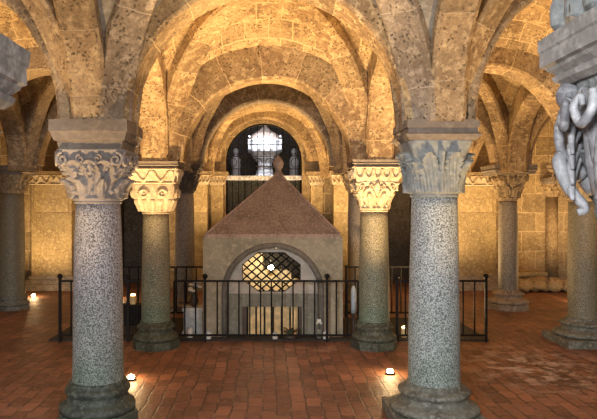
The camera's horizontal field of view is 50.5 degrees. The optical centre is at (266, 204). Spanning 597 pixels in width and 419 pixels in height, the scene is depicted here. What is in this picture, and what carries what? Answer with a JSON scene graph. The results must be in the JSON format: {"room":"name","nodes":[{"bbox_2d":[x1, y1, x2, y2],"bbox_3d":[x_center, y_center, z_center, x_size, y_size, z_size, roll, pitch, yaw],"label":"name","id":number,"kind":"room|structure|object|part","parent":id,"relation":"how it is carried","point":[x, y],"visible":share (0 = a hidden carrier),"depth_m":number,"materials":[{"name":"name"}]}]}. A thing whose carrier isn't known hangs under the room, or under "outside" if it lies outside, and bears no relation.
{"room":"church","nodes":[
{"label":"church","id":0,"kind":"room"},
{"bbox_2d":[120,125,410,279],"bbox_3d":[0.000,-0.180,15.475,7.200,4.000,2.250,0,0,0],"label":"wall","id":1,"kind":"structure","parent":0,"point":[399,213],"depth_m":15.50,"materials":[{"name":"stone"}]},
{"bbox_2d":[98,0,437,37],"bbox_3d":[0.000,-1.545,3.755,2.963,1.739,3.268,0,0,0],"label":"ceiling","id":2,"kind":"structure","parent":0,"point":[428,7],"depth_m":4.84,"materials":[{"name":"beige stone"}]},
{"bbox_2d":[0,0,553,121],"bbox_3d":[0.000,-1.599,9.551,8.581,2.009,8.663,0,0,0],"label":"ceiling","id":3,"kind":"structure","parent":0,"point":[267,22],"depth_m":7.71,"materials":[{"name":"beige stone"}]},
{"bbox_2d":[0,120,567,287],"bbox_3d":[0.000,-0.280,14.125,14.200,4.200,0.450,0,0,0],"label":"wall","id":4,"kind":"structure","parent":0,"point":[531,204],"depth_m":13.90,"materials":[{"name":"beige stone"}]},
{"bbox_2d":[226,124,301,214],"bbox_3d":[-0.070,0.007,14.047,1.745,3.627,0.145,0,0,0],"label":"window grille","id":5,"kind":"object","parent":4,"relation":"in","point":[238,191],"visible":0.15,"depth_m":14.01,"materials":[{"name":"black metal"}]},
{"bbox_3d":[-0.070,0.640,14.110,1.680,2.360,0.020,0,0,0],"label":"backing plate","id":6,"kind":"part","parent":5,"relation":"part of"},
{"bbox_2d":[215,111,317,161],"bbox_3d":[-0.070,-1.536,13.781,2.360,1.184,0.280,0,0,0],"label":"arch","id":7,"kind":"object","parent":4,"relation":"attached to","point":[294,124],"visible":0.77,"depth_m":13.65,"materials":[{"name":"beige stone"}]},
{"bbox_2d":[283,336,296,339],"bbox_3d":[0.310,1.788,8.530,0.200,0.065,0.200,0,0,0],"label":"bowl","id":8,"kind":"object","parent":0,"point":[285,337],"depth_m":8.45,"materials":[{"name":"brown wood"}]},
{"bbox_2d":[0,279,596,418],"bbox_3d":[0.000,1.910,6.300,14.600,0.220,20.600,0,0,0],"label":"floor","id":9,"kind":"structure","parent":0,"point":[519,373],"depth_m":6.95,"materials":[{"name":"ceramic"}]},
{"bbox_2d":[0,33,30,155],"bbox_3d":[-1.269,0.605,2.201,0.729,2.430,0.728,0,0,0],"label":"stone column","id":10,"kind":"structure","parent":9,"relation":"on","point":[14,59],"depth_m":2.39,"materials":[{"name":"stone"}]},
{"bbox_2d":[0,165,37,310],"bbox_3d":[-4.480,0.570,11.110,0.690,2.500,0.690,0,0,0],"label":"stone column","id":11,"kind":"structure","parent":9,"relation":"on","point":[13,184],"depth_m":10.92,"materials":[{"name":"grey stone"}]},
{"bbox_2d":[25,171,75,290],"bbox_3d":[-4.620,0.551,13.665,1.140,2.539,0.510,0,0,0],"label":"wall pier","id":12,"kind":"object","parent":9,"relation":"on","point":[52,212],"visible":0.74,"depth_m":13.55,"materials":[{"name":"grey stone"}]},
{"bbox_2d":[48,119,142,418],"bbox_3d":[-1.418,0.570,5.310,0.668,2.500,0.668,0,0,0],"label":"stone column","id":13,"kind":"structure","parent":9,"relation":"on","point":[98,157],"depth_m":5.12,"materials":[{"name":"grey stone"}]},
{"bbox_2d":[0,0,69,118],"bbox_3d":[-2.800,-1.400,5.311,2.700,1.460,0.424,0,0,0],"label":"arch","id":14,"kind":"object","parent":13,"relation":"on","point":[18,7],"visible":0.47,"depth_m":5.12,"materials":[{"name":"beige stone"}]},
{"bbox_2d":[53,0,104,118],"bbox_3d":[-1.426,-1.381,3.755,0.318,1.437,3.110,0,0,0],"label":"arch","id":15,"kind":"object","parent":13,"relation":"on","point":[79,21],"visible":0.87,"depth_m":4.88,"materials":[{"name":"beige stone"}]},
{"bbox_2d":[57,274,138,341],"bbox_3d":[-2.245,1.366,8.400,1.081,0.908,0.071,0,0,0],"label":"iron railing","id":16,"kind":"object","parent":9,"relation":"on","point":[59,276],"visible":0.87,"depth_m":8.38,"materials":[{"name":"black metal"}]},
{"bbox_3d":[-2.751,1.400,8.400,0.032,0.840,0.032,0,0,0],"label":"post","id":17,"kind":"part","parent":16,"relation":"part of","materials":[{"name":"black metal"}]},
{"bbox_3d":[-2.233,1.730,8.400,1.037,0.024,0.028,0,0,0],"label":"rail","id":18,"kind":"part","parent":16,"relation":"part of","materials":[{"name":"black metal"}]},
{"bbox_3d":[-2.233,1.010,8.400,1.037,0.024,0.028,0,0,0],"label":"rail","id":19,"kind":"part","parent":16,"relation":"part of","materials":[{"name":"black metal"}]},
{"bbox_3d":[-1.847,1.400,8.400,0.032,0.840,0.032,0,0,0],"label":"post","id":20,"kind":"part","parent":16,"relation":"part of","materials":[{"name":"black metal"}]},
{"bbox_2d":[127,374,135,380],"bbox_3d":[-1.414,1.791,6.570,0.104,0.059,0.104,0,0,0],"label":"uplight","id":21,"kind":"object","parent":9,"relation":"on","point":[131,377],"visible":0.92,"depth_m":6.54,"materials":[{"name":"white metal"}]},
{"bbox_2d":[123,303,140,325],"bbox_3d":[-2.025,1.660,9.550,0.320,0.320,0.240,0,0,0],"label":"box","id":22,"kind":"object","parent":9,"relation":"on","point":[132,308],"visible":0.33,"depth_m":9.43,"materials":[{"name":"metal"}]},
{"bbox_2d":[130,294,135,304],"bbox_3d":[-2.025,1.420,9.550,0.100,0.160,0.100,0,0,0],"label":"votive candle","id":23,"kind":"object","parent":22,"relation":"on","point":[132,297],"visible":1,"depth_m":9.51,"materials":[{"name":"white wax"}]},
{"bbox_2d":[123,266,175,313],"bbox_3d":[-1.922,1.393,10.150,0.909,0.854,0.032,0,0,0],"label":"iron railing","id":24,"kind":"object","parent":9,"relation":"on","point":[128,267],"visible":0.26,"depth_m":10.14,"materials":[{"name":"black metal"}]},
{"bbox_3d":[-1.919,0.996,10.150,0.883,0.024,0.028,0,0,0],"label":"rail","id":25,"kind":"part","parent":24,"relation":"part of","materials":[{"name":"black metal"}]},
{"bbox_2d":[129,161,184,351],"bbox_3d":[-1.424,0.640,8.111,0.658,2.360,0.659,0,0,0],"label":"stone column","id":26,"kind":"structure","parent":9,"relation":"on","point":[155,192],"depth_m":7.93,"materials":[{"name":"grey stone"}]},
{"bbox_2d":[18,75,54,173],"bbox_3d":[-2.801,-1.466,9.509,0.255,1.868,4.000,0,0,-45],"label":"rib","id":27,"kind":"object","parent":26,"relation":"on","point":[44,93],"visible":0.32,"depth_m":10.49,"materials":[{"name":"beige stone"}]},
{"bbox_2d":[24,47,139,160],"bbox_3d":[-2.800,-1.280,8.112,2.780,1.499,0.433,0,0,0],"label":"arch","id":28,"kind":"object","parent":26,"relation":"on","point":[38,67],"visible":0.12,"depth_m":7.91,"materials":[{"name":"beige stone"}]},
{"bbox_2d":[139,51,168,160],"bbox_3d":[-1.401,-1.268,6.710,0.364,1.463,2.800,0,0,0],"label":"arch","id":29,"kind":"object","parent":26,"relation":"on","point":[153,118],"visible":0.24,"depth_m":7.70,"materials":[{"name":"beige stone"}]},
{"bbox_2d":[182,137,192,170],"bbox_3d":[-1.398,-1.269,9.510,0.325,1.462,2.800,0,0,0],"label":"arch","id":30,"kind":"object","parent":26,"relation":"on","point":[187,167],"visible":0.05,"depth_m":10.60,"materials":[{"name":"beige stone"}]},
{"bbox_2d":[169,45,364,163],"bbox_3d":[0.000,-1.293,8.111,3.020,1.514,0.448,0,0,0],"label":"arch","id":31,"kind":"object","parent":26,"relation":"on","point":[224,74],"visible":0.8,"depth_m":7.90,"materials":[{"name":"beige stone"}]},
{"bbox_2d":[166,0,399,162],"bbox_3d":[-0.002,-1.546,6.708,4.000,2.028,0.370,0,0,45],"label":"rib","id":32,"kind":"object","parent":26,"relation":"on","point":[182,73],"visible":0.43,"depth_m":7.49,"materials":[{"name":"beige stone"}]},
{"bbox_2d":[311,98,346,173],"bbox_3d":[0.000,-1.475,9.510,0.263,1.890,4.000,0,0,45],"label":"rib","id":33,"kind":"object","parent":26,"relation":"on","point":[334,133],"visible":0.18,"depth_m":10.61,"materials":[{"name":"beige stone"}]},
{"bbox_2d":[170,164,203,311],"bbox_3d":[-1.420,0.570,10.909,0.610,2.500,0.608,0,0,0],"label":"stone column","id":34,"kind":"structure","parent":9,"relation":"on","point":[184,209],"depth_m":10.76,"materials":[{"name":"grey stone"}]},
{"bbox_2d":[33,99,57,165],"bbox_3d":[-2.800,-1.393,10.911,2.860,1.433,0.365,0,0,0],"label":"arch","id":35,"kind":"object","parent":34,"relation":"on","point":[45,136],"visible":0.16,"depth_m":10.74,"materials":[{"name":"beige stone"}]},
{"bbox_2d":[198,84,335,166],"bbox_3d":[0.000,-1.398,10.909,2.900,1.464,0.359,0,0,0],"label":"arch","id":36,"kind":"object","parent":34,"relation":"on","point":[295,99],"visible":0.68,"depth_m":10.74,"materials":[{"name":"beige stone"}]},
{"bbox_2d":[282,105,329,177],"bbox_3d":[-0.002,-1.490,12.332,0.251,1.820,4.028,0,0,45],"label":"rib","id":37,"kind":"object","parent":34,"relation":"on","point":[318,141],"visible":0.27,"depth_m":13.38,"materials":[{"name":"beige stone"}]},
{"bbox_2d":[176,266,202,313],"bbox_3d":[-1.214,1.393,10.150,0.500,0.854,0.032,0,0,0],"label":"iron railing","id":38,"kind":"object","parent":9,"relation":"on","point":[186,267],"visible":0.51,"depth_m":10.14,"materials":[{"name":"black metal"}]},
{"bbox_3d":[-1.217,0.996,10.150,0.474,0.024,0.028,0,0,0],"label":"rail","id":39,"kind":"part","parent":38,"relation":"part of","materials":[{"name":"black metal"}]},
{"bbox_2d":[187,327,192,337],"bbox_3d":[-1.048,1.740,8.600,0.080,0.160,0.080,0,0,0],"label":"votive candle","id":40,"kind":"object","parent":9,"relation":"on","point":[189,330],"visible":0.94,"depth_m":8.57,"materials":[{"name":"white wax"}]},
{"bbox_2d":[182,305,202,333],"bbox_3d":[-1.034,1.627,8.950,0.300,0.385,0.280,0,0,0],"label":"stone pedestal","id":41,"kind":"object","parent":9,"relation":"on","point":[190,311],"visible":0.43,"depth_m":8.83,"materials":[{"name":"white stone"}]},
{"bbox_2d":[188,282,202,306],"bbox_3d":[-1.021,1.255,8.961,0.201,0.360,0.246,0,0,-11],"label":"flower vase","id":42,"kind":"object","parent":41,"relation":"on","point":[192,298],"visible":0.88,"depth_m":8.91,"materials":[{"name":"brown wood"}]},
{"bbox_2d":[194,171,212,290],"bbox_3d":[-1.420,0.551,13.615,0.580,2.539,0.610,0,0,0],"label":"wall pier","id":43,"kind":"object","parent":9,"relation":"on","point":[201,195],"visible":0.47,"depth_m":13.45,"materials":[{"name":"grey stone"}]},
{"bbox_2d":[202,148,207,170],"bbox_3d":[-1.401,-1.350,12.330,0.312,1.500,2.840,0,0,0],"label":"arch","id":44,"kind":"object","parent":43,"relation":"on","point":[205,168],"visible":0.06,"depth_m":13.44,"materials":[{"name":"beige stone"}]},
{"bbox_2d":[206,330,210,338],"bbox_3d":[-0.795,1.755,8.520,0.090,0.130,0.090,0,0,0],"label":"votive candle","id":45,"kind":"object","parent":9,"relation":"on","point":[207,331],"visible":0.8,"depth_m":8.49,"materials":[{"name":"white wax"}]},
{"bbox_2d":[210,172,228,227],"bbox_3d":[-1.080,0.551,13.750,0.540,2.539,0.340,0,0,0],"label":"wall pier","id":46,"kind":"object","parent":9,"relation":"on","point":[217,183],"visible":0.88,"depth_m":13.72,"materials":[{"name":"grey stone"}]},
{"bbox_2d":[231,148,240,180],"bbox_3d":[-0.770,0.210,15.600,0.260,3.220,0.260,0,0,0],"label":"marble statue","id":47,"kind":"object","parent":9,"relation":"on","point":[235,151],"visible":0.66,"depth_m":15.51,"materials":[{"name":"grey stone"}]},
{"bbox_2d":[247,125,281,180],"bbox_3d":[-0.050,-0.064,15.200,0.900,3.768,0.900,0,0,0],"label":"tabernacle","id":48,"kind":"object","parent":9,"relation":"on","point":[269,136],"visible":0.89,"depth_m":14.97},
{"bbox_2d":[248,148,281,165],"bbox_3d":[-0.050,-1.118,15.200,0.758,0.409,0.758,0,0,-22],"label":"bowl","id":49,"kind":"object","parent":48,"relation":"on","point":[267,151],"depth_m":14.97,"materials":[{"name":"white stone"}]},
{"bbox_2d":[173,274,358,341],"bbox_3d":[-0.013,1.366,8.400,2.466,0.908,0.071,0,0,0],"label":"iron railing","id":50,"kind":"object","parent":9,"relation":"on","point":[204,276],"visible":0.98,"depth_m":8.39,"materials":[{"name":"black metal"}]},
{"bbox_3d":[-0.824,1.400,8.400,0.032,0.840,0.032,0,0,0],"label":"post","id":51,"kind":"part","parent":50,"relation":"part of","materials":[{"name":"black metal"}]},
{"bbox_3d":[-0.013,1.730,8.400,2.446,0.024,0.028,0,0,0],"label":"rail","id":52,"kind":"part","parent":50,"relation":"part of","materials":[{"name":"black metal"}]},
{"bbox_3d":[-0.013,1.010,8.400,2.446,0.024,0.028,0,0,0],"label":"rail","id":53,"kind":"part","parent":50,"relation":"part of","materials":[{"name":"black metal"}]},
{"bbox_3d":[0.797,1.400,8.400,0.032,0.840,0.032,0,0,0],"label":"post","id":54,"kind":"part","parent":50,"relation":"part of","materials":[{"name":"black metal"}]},
{"bbox_2d":[203,155,342,337],"bbox_3d":[0.080,0.531,9.527,1.910,2.577,1.905,0,0,0],"label":"tomb","id":55,"kind":"object","parent":9,"relation":"on","point":[276,221],"visible":0.95,"depth_m":8.70,"materials":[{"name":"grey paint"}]},
{"bbox_2d":[266,257,274,275],"bbox_3d":[0.050,0.732,9.040,0.120,0.577,0.120,0,0,0],"label":"lamp","id":56,"kind":"object","parent":55,"relation":"hanging from","point":[270,267],"visible":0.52,"depth_m":9.01,"materials":[{"name":"white glass"}]},
{"bbox_3d":[0.059,0.922,8.735,0.829,0.565,0.024,0,0,0],"label":"lattice frame","id":57,"kind":"part","parent":55,"relation":"part of","materials":[{"name":"black metal"}]},
{"bbox_3d":[0.080,1.167,8.615,1.400,1.307,0.080,0,0,0],"label":"arch moulding","id":58,"kind":"part","parent":55,"relation":"part of","materials":[{"name":"grey stone"}]},
{"bbox_3d":[0.080,0.887,8.735,1.320,0.667,0.050,0,0,0],"label":"lunette panel","id":59,"kind":"part","parent":55,"relation":"part of","materials":[{"name":"paint"}]},
{"bbox_3d":[0.080,1.520,8.730,1.320,0.600,0.060,0,0,0],"label":"panel","id":60,"kind":"part","parent":55,"relation":"part of","materials":[{"name":"grey paint"}]},
{"bbox_2d":[279,326,302,339],"bbox_3d":[0.307,1.730,8.528,0.330,0.181,0.198,0,0,-26],"label":"potted plant","id":61,"kind":"object","parent":9,"relation":"on","point":[296,330],"visible":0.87,"depth_m":8.50,"materials":[{"name":"green plant"}]},
{"bbox_2d":[289,148,298,180],"bbox_3d":[0.670,0.210,15.600,0.260,3.220,0.260,0,0,0],"label":"marble statue","id":62,"kind":"object","parent":9,"relation":"on","point":[292,169],"visible":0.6,"depth_m":15.51,"materials":[{"name":"grey stone"}]},
{"bbox_2d":[305,172,325,214],"bbox_3d":[1.080,0.551,13.750,0.540,2.539,0.340,0,0,0],"label":"wall pier","id":63,"kind":"object","parent":9,"relation":"on","point":[316,183],"visible":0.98,"depth_m":13.72,"materials":[{"name":"grey stone"}]},
{"bbox_2d":[316,319,321,337],"bbox_3d":[0.704,1.682,8.560,0.078,0.276,0.072,0,0,40],"label":"posy","id":64,"kind":"object","parent":9,"relation":"on","point":[318,331],"visible":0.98,"depth_m":8.54,"materials":[{"name":"grey paint"}]},
{"bbox_2d":[329,171,347,290],"bbox_3d":[1.620,0.551,13.615,0.680,2.539,0.610,0,0,0],"label":"wall pier","id":65,"kind":"object","parent":9,"relation":"on","point":[339,193],"visible":0.42,"depth_m":13.45,"materials":[{"name":"grey stone"}]},
{"bbox_2d":[340,172,359,312],"bbox_3d":[1.548,0.570,10.910,0.608,2.500,0.608,0,0,0],"label":"stone column","id":66,"kind":"structure","parent":9,"relation":"on","point":[353,210],"depth_m":10.78,"materials":[{"name":"grey stone"}]},
{"bbox_2d":[207,106,333,176],"bbox_3d":[0.001,-1.489,12.331,0.252,1.823,4.029,0,0,-44],"label":"rib","id":67,"kind":"object","parent":66,"relation":"on","point":[213,146],"visible":0.23,"depth_m":13.34,"materials":[{"name":"stone"}]},
{"bbox_2d":[326,148,331,176],"bbox_3d":[1.401,-1.345,12.330,0.311,1.510,2.840,0,0,0],"label":"arch","id":68,"kind":"object","parent":66,"relation":"on","point":[328,168],"visible":0.06,"depth_m":13.45,"materials":[{"name":"beige stone"}]},
{"bbox_2d":[349,286,356,333],"bbox_3d":[1.198,1.470,8.750,0.140,0.700,0.140,0,0,0],"label":"candle stand","id":69,"kind":"object","parent":9,"relation":"on","point":[353,312],"visible":0.73,"depth_m":8.72,"materials":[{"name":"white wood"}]},
{"bbox_2d":[351,286,355,312],"bbox_3d":[1.198,1.305,8.750,0.080,0.370,0.080,0,0,0],"label":"candle","id":70,"kind":"object","parent":69,"relation":"on","point":[353,290],"depth_m":8.72,"materials":[{"name":"white wax"}]},
{"bbox_2d":[346,160,401,351],"bbox_3d":[1.373,0.630,8.109,0.661,2.380,0.665,0,0,0],"label":"stone column","id":71,"kind":"structure","parent":9,"relation":"on","point":[374,184],"depth_m":7.93,"materials":[{"name":"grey stone"}]},
{"bbox_2d":[188,97,222,172],"bbox_3d":[-0.002,-1.480,9.508,4.000,1.880,0.256,0,0,45],"label":"rib","id":72,"kind":"object","parent":71,"relation":"on","point":[198,135],"visible":0.17,"depth_m":10.59,"materials":[{"name":"stone"}]},
{"bbox_2d":[134,0,367,159],"bbox_3d":[-0.002,-1.548,6.712,4.000,2.024,0.358,0,0,-45],"label":"rib","id":73,"kind":"object","parent":71,"relation":"on","point":[348,66],"visible":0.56,"depth_m":7.49,"materials":[{"name":"beige stone"}]},
{"bbox_2d":[341,136,348,171],"bbox_3d":[1.399,-1.270,9.510,0.324,1.460,2.800,0,0,0],"label":"arch","id":74,"kind":"object","parent":71,"relation":"on","point":[344,167],"visible":0.09,"depth_m":10.60,"materials":[{"name":"beige stone"}]},
{"bbox_2d":[365,51,394,159],"bbox_3d":[1.401,-1.266,6.710,0.362,1.468,2.800,0,0,0],"label":"arch","id":75,"kind":"object","parent":71,"relation":"on","point":[380,121],"visible":0.21,"depth_m":7.69,"materials":[{"name":"stone"}]},
{"bbox_2d":[395,47,559,159],"bbox_3d":[2.800,-1.303,8.112,2.780,1.554,0.426,0,0,0],"label":"arch","id":76,"kind":"object","parent":71,"relation":"on","point":[520,66],"visible":0.23,"depth_m":7.92,"materials":[{"name":"beige stone"}]},
{"bbox_2d":[479,73,513,172],"bbox_3d":[2.800,-1.470,9.510,0.256,1.860,4.000,0,0,45],"label":"rib","id":77,"kind":"object","parent":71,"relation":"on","point":[491,97],"visible":0.34,"depth_m":10.48,"materials":[{"name":"beige stone"}]},
{"bbox_2d":[345,265,409,317],"bbox_3d":[1.783,1.393,10.150,1.060,0.854,0.032,0,0,0],"label":"iron railing","id":78,"kind":"object","parent":9,"relation":"on","point":[346,266],"visible":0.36,"depth_m":10.14,"materials":[{"name":"black metal"}]},
{"bbox_3d":[1.269,1.393,10.150,0.032,0.854,0.032,0,0,0],"label":"post","id":79,"kind":"part","parent":78,"relation":"part of","materials":[{"name":"black metal"}]},
{"bbox_3d":[1.783,0.996,10.150,1.028,0.024,0.028,0,0,0],"label":"rail","id":80,"kind":"part","parent":78,"relation":"part of","materials":[{"name":"black metal"}]},
{"bbox_3d":[1.783,1.730,10.150,1.028,0.024,0.028,0,0,0],"label":"rail","id":81,"kind":"part","parent":78,"relation":"part of","materials":[{"name":"black metal"}]},
{"bbox_2d":[385,369,394,374],"bbox_3d":[1.323,1.791,6.800,0.104,0.059,0.104,0,0,0],"label":"uplight","id":82,"kind":"object","parent":9,"relation":"on","point":[389,371],"visible":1,"depth_m":6.77,"materials":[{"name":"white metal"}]},
{"bbox_2d":[401,326,406,337],"bbox_3d":[1.869,1.735,8.620,0.080,0.170,0.080,0,0,0],"label":"votive candle","id":83,"kind":"object","parent":9,"relation":"on","point":[403,327],"visible":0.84,"depth_m":8.59,"materials":[{"name":"white wax"}]},
{"bbox_2d":[382,119,485,418],"bbox_3d":[1.403,0.570,5.311,0.749,2.500,0.748,0,0,0],"label":"stone column","id":84,"kind":"structure","parent":9,"relation":"on","point":[434,160],"depth_m":5.12,"materials":[{"name":"stone"}]},
{"bbox_2d":[123,0,412,123],"bbox_3d":[0.000,-1.316,5.314,2.570,1.298,0.425,0,0,0],"label":"arch","id":85,"kind":"object","parent":84,"relation":"on","point":[169,17],"visible":0.73,"depth_m":5.17,"materials":[{"name":"beige stone"}]},
{"bbox_2d":[376,0,435,124],"bbox_3d":[0.001,-1.550,3.754,0.329,1.781,4.186,0,0,42],"label":"arch","id":86,"kind":"object","parent":84,"relation":"on","point":[404,21],"visible":0.79,"depth_m":4.97,"materials":[{"name":"beige stone"}]},
{"bbox_2d":[431,0,480,121],"bbox_3d":[1.432,-1.378,3.755,0.316,1.445,3.110,0,0,0],"label":"arch","id":87,"kind":"object","parent":84,"relation":"on","point":[454,20],"visible":0.82,"depth_m":4.89,"materials":[{"name":"beige stone"}]},
{"bbox_2d":[466,0,512,93],"bbox_3d":[2.799,-1.581,3.754,0.303,1.837,4.225,0,0,-42],"label":"rib","id":88,"kind":"object","parent":84,"relation":"on","point":[491,12],"visible":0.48,"depth_m":4.94,"materials":[{"name":"beige stone"}]},
{"bbox_2d":[466,0,535,118],"bbox_3d":[2.800,-1.398,5.306,2.700,1.464,0.420,0,0,0],"label":"arch","id":89,"kind":"object","parent":84,"relation":"on","point":[516,6],"visible":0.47,"depth_m":5.11,"materials":[{"name":"beige stone"}]},
{"bbox_2d":[540,0,553,30],"bbox_3d":[2.799,-1.590,6.711,0.254,2.101,4.000,0,0,45],"label":"rib","id":90,"kind":"object","parent":84,"relation":"on","point":[547,3],"visible":0.02,"depth_m":7.14,"materials":[{"name":"beige stone"}]},
{"bbox_2d":[394,274,488,341],"bbox_3d":[2.317,1.366,8.400,1.257,0.908,0.071,0,0,0],"label":"iron railing","id":91,"kind":"object","parent":9,"relation":"on","point":[485,276],"visible":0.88,"depth_m":8.39,"materials":[{"name":"black metal"}]},
{"bbox_3d":[1.728,1.400,8.400,0.032,0.840,0.032,0,0,0],"label":"post","id":92,"kind":"part","parent":91,"relation":"part of","materials":[{"name":"black metal"}]},
{"bbox_3d":[2.299,1.010,8.400,1.223,0.024,0.028,0,0,0],"label":"rail","id":93,"kind":"part","parent":91,"relation":"part of","materials":[{"name":"black metal"}]},
{"bbox_3d":[2.299,1.730,8.400,1.223,0.024,0.028,0,0,0],"label":"rail","id":94,"kind":"part","parent":91,"relation":"part of","materials":[{"name":"black metal"}]},
{"bbox_3d":[2.911,1.400,8.400,0.032,0.840,0.032,0,0,0],"label":"post","id":95,"kind":"part","parent":91,"relation":"part of","materials":[{"name":"black metal"}]},
{"bbox_2d":[458,172,497,290],"bbox_3d":[4.480,0.561,13.665,1.140,2.519,0.510,0,0,0],"label":"wall pier","id":96,"kind":"object","parent":9,"relation":"on","point":[477,205],"visible":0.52,"depth_m":13.55,"materials":[{"name":"grey stone"}]},
{"bbox_2d":[466,140,474,176],"bbox_3d":[4.199,-1.344,12.330,0.346,1.513,2.840,0,0,0],"label":"arch","id":97,"kind":"object","parent":96,"relation":"on","point":[472,144],"visible":0.06,"depth_m":13.36,"materials":[{"name":"beige stone"}]},
{"bbox_2d":[471,132,483,171],"bbox_3d":[5.596,-1.490,12.326,0.255,1.820,4.028,0,0,-45],"label":"rib","id":98,"kind":"object","parent":97,"relation":"on","point":[478,143],"visible":0.17,"depth_m":13.42,"materials":[{"name":"beige stone"}]},
{"bbox_2d":[480,164,537,311],"bbox_3d":[4.239,0.565,11.110,0.751,2.510,0.750,0,0,0],"label":"stone column","id":99,"kind":"structure","parent":9,"relation":"on","point":[508,188],"depth_m":10.96,"materials":[{"name":"grey stone"}]},
{"bbox_2d":[476,98,499,164],"bbox_3d":[2.800,-1.393,10.912,2.860,1.434,0.366,0,0,0],"label":"arch","id":100,"kind":"object","parent":99,"relation":"on","point":[485,128],"visible":0.16,"depth_m":10.74,"materials":[{"name":"beige stone"}]},
{"bbox_2d":[514,105,548,172],"bbox_3d":[5.600,-1.460,9.510,0.251,1.879,4.000,0,0,-45],"label":"rib","id":101,"kind":"object","parent":99,"relation":"on","point":[541,116],"visible":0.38,"depth_m":10.55,"materials":[{"name":"beige stone"}]},
{"bbox_2d":[528,116,550,164],"bbox_3d":[5.600,-1.395,10.909,2.860,1.430,0.362,0,0,0],"label":"arch","id":102,"kind":"object","parent":99,"relation":"on","point":[548,119],"visible":0.18,"depth_m":10.74,"materials":[{"name":"beige stone"}]},
{"bbox_2d":[518,279,534,291],"bbox_3d":[5.354,1.677,13.212,0.415,0.286,0.332,0,0,-18],"label":"rubble stone","id":103,"kind":"object","parent":9,"relation":"on","point":[525,285],"visible":0.84,"depth_m":13.09,"materials":[{"name":"beige stone"}]},
{"bbox_2d":[518,270,547,278],"bbox_3d":[5.550,1.630,13.700,0.900,0.380,0.400,0,0,0],"label":"stone bench","id":104,"kind":"object","parent":9,"relation":"on","point":[523,274],"visible":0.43,"depth_m":13.50,"materials":[{"name":"beige stone"}]},
{"bbox_2d":[527,278,538,291],"bbox_3d":[5.573,1.677,13.303,0.399,0.285,0.300,0,0,0],"label":"rubble stone","id":105,"kind":"object","parent":9,"relation":"on","point":[531,279],"visible":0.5,"depth_m":13.25,"materials":[{"name":"beige stone"}]},
{"bbox_2d":[532,279,547,291],"bbox_3d":[5.668,1.681,13.191,0.365,0.279,0.297,0,0,0],"label":"rubble stone","id":106,"kind":"object","parent":9,"relation":"on","point":[540,284],"visible":0.92,"depth_m":13.12,"materials":[{"name":"beige stone"}]},
{"bbox_2d":[533,276,547,290],"bbox_3d":[5.779,1.665,13.401,0.430,0.309,0.347,0,0,-23],"label":"rubble stone","id":107,"kind":"object","parent":9,"relation":"on","point":[535,277],"visible":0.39,"depth_m":13.33,"materials":[{"name":"beige stone"}]},
{"bbox_2d":[540,178,560,279],"bbox_3d":[6.250,0.620,13.879,0.509,2.400,0.511,0,0,0],"label":"column","id":108,"kind":"structure","parent":9,"relation":"on","point":[552,192],"depth_m":13.76,"materials":[{"name":"stone"}]},
{"bbox_2d":[547,277,564,292],"bbox_3d":[5.994,1.667,13.198,0.378,0.306,0.333,0,0,-23],"label":"rubble stone","id":109,"kind":"object","parent":9,"relation":"on","point":[554,284],"visible":0.97,"depth_m":13.09,"materials":[{"name":"beige stone"}]},
{"bbox_2d":[562,279,566,291],"bbox_3d":[6.295,1.674,13.200,0.400,0.291,0.264,0,0,0],"label":"rubble stone","id":110,"kind":"object","parent":9,"relation":"on","point":[565,280],"visible":0.29,"depth_m":13.12,"materials":[{"name":"beige stone"}]},
{"bbox_2d":[538,6,596,218],"bbox_3d":[1.400,0.585,2.200,0.729,2.470,0.730,0,0,0],"label":"stone column","id":111,"kind":"structure","parent":9,"relation":"on","point":[569,53],"depth_m":2.29,"materials":[{"name":"stone"}]},
{"bbox_2d":[99,0,575,122],"bbox_3d":[0.001,-1.548,3.756,0.320,1.784,4.185,0,0,-42],"label":"arch","id":112,"kind":"object","parent":111,"relation":"on","point":[128,21],"visible":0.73,"depth_m":4.97,"materials":[{"name":"beige stone"}]},
{"bbox_2d":[550,0,596,30],"bbox_3d":[1.400,-0.805,2.200,0.625,0.310,0.625,0,0,0],"label":"carved springer","id":113,"kind":"object","parent":111,"relation":"on","point":[558,11],"visible":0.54,"depth_m":2.33,"materials":[{"name":"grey stone"}]},
{"bbox_2d":[542,165,596,348],"bbox_3d":[4.180,0.640,8.351,0.767,2.360,0.767,0,0,0],"label":"stone column","id":114,"kind":"structure","parent":9,"relation":"on","point":[578,329],"depth_m":8.18,"materials":[{"name":"grey stone"}]},
{"bbox_2d":[507,85,540,170],"bbox_3d":[4.197,-1.270,9.510,0.340,1.460,2.800,0,0,0],"label":"arch","id":115,"kind":"object","parent":114,"relation":"on","point":[524,109],"visible":0.43,"depth_m":10.40,"materials":[{"name":"beige stone"}]},
{"bbox_3d":[-4.199,0.640,8.111,0.726,2.360,0.727,0,0,0],"label":"stone column","id":116,"kind":"structure","parent":9,"relation":"on","visible":0},
{"bbox_2d":[0,92,26,170],"bbox_3d":[-4.198,-1.270,9.510,0.349,1.460,2.800,0,0,0],"label":"arch","id":117,"kind":"object","parent":116,"relation":"on","point":[13,118],"visible":0.75,"depth_m":10.48,"materials":[{"name":"beige stone"}]},
{"bbox_3d":[-2.800,-1.599,3.755,3.036,1.844,3.345,0,0,0],"label":"ceiling","id":118,"kind":"structure","parent":0,"visible":0},
{"bbox_2d":[22,0,70,118],"bbox_3d":[-2.801,-1.583,3.756,0.303,1.834,4.225,0,0,42],"label":"rib","id":119,"kind":"object","parent":118,"relation":"attached to","point":[42,12],"visible":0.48,"depth_m":4.95,"materials":[{"name":"beige stone"}]}
]}

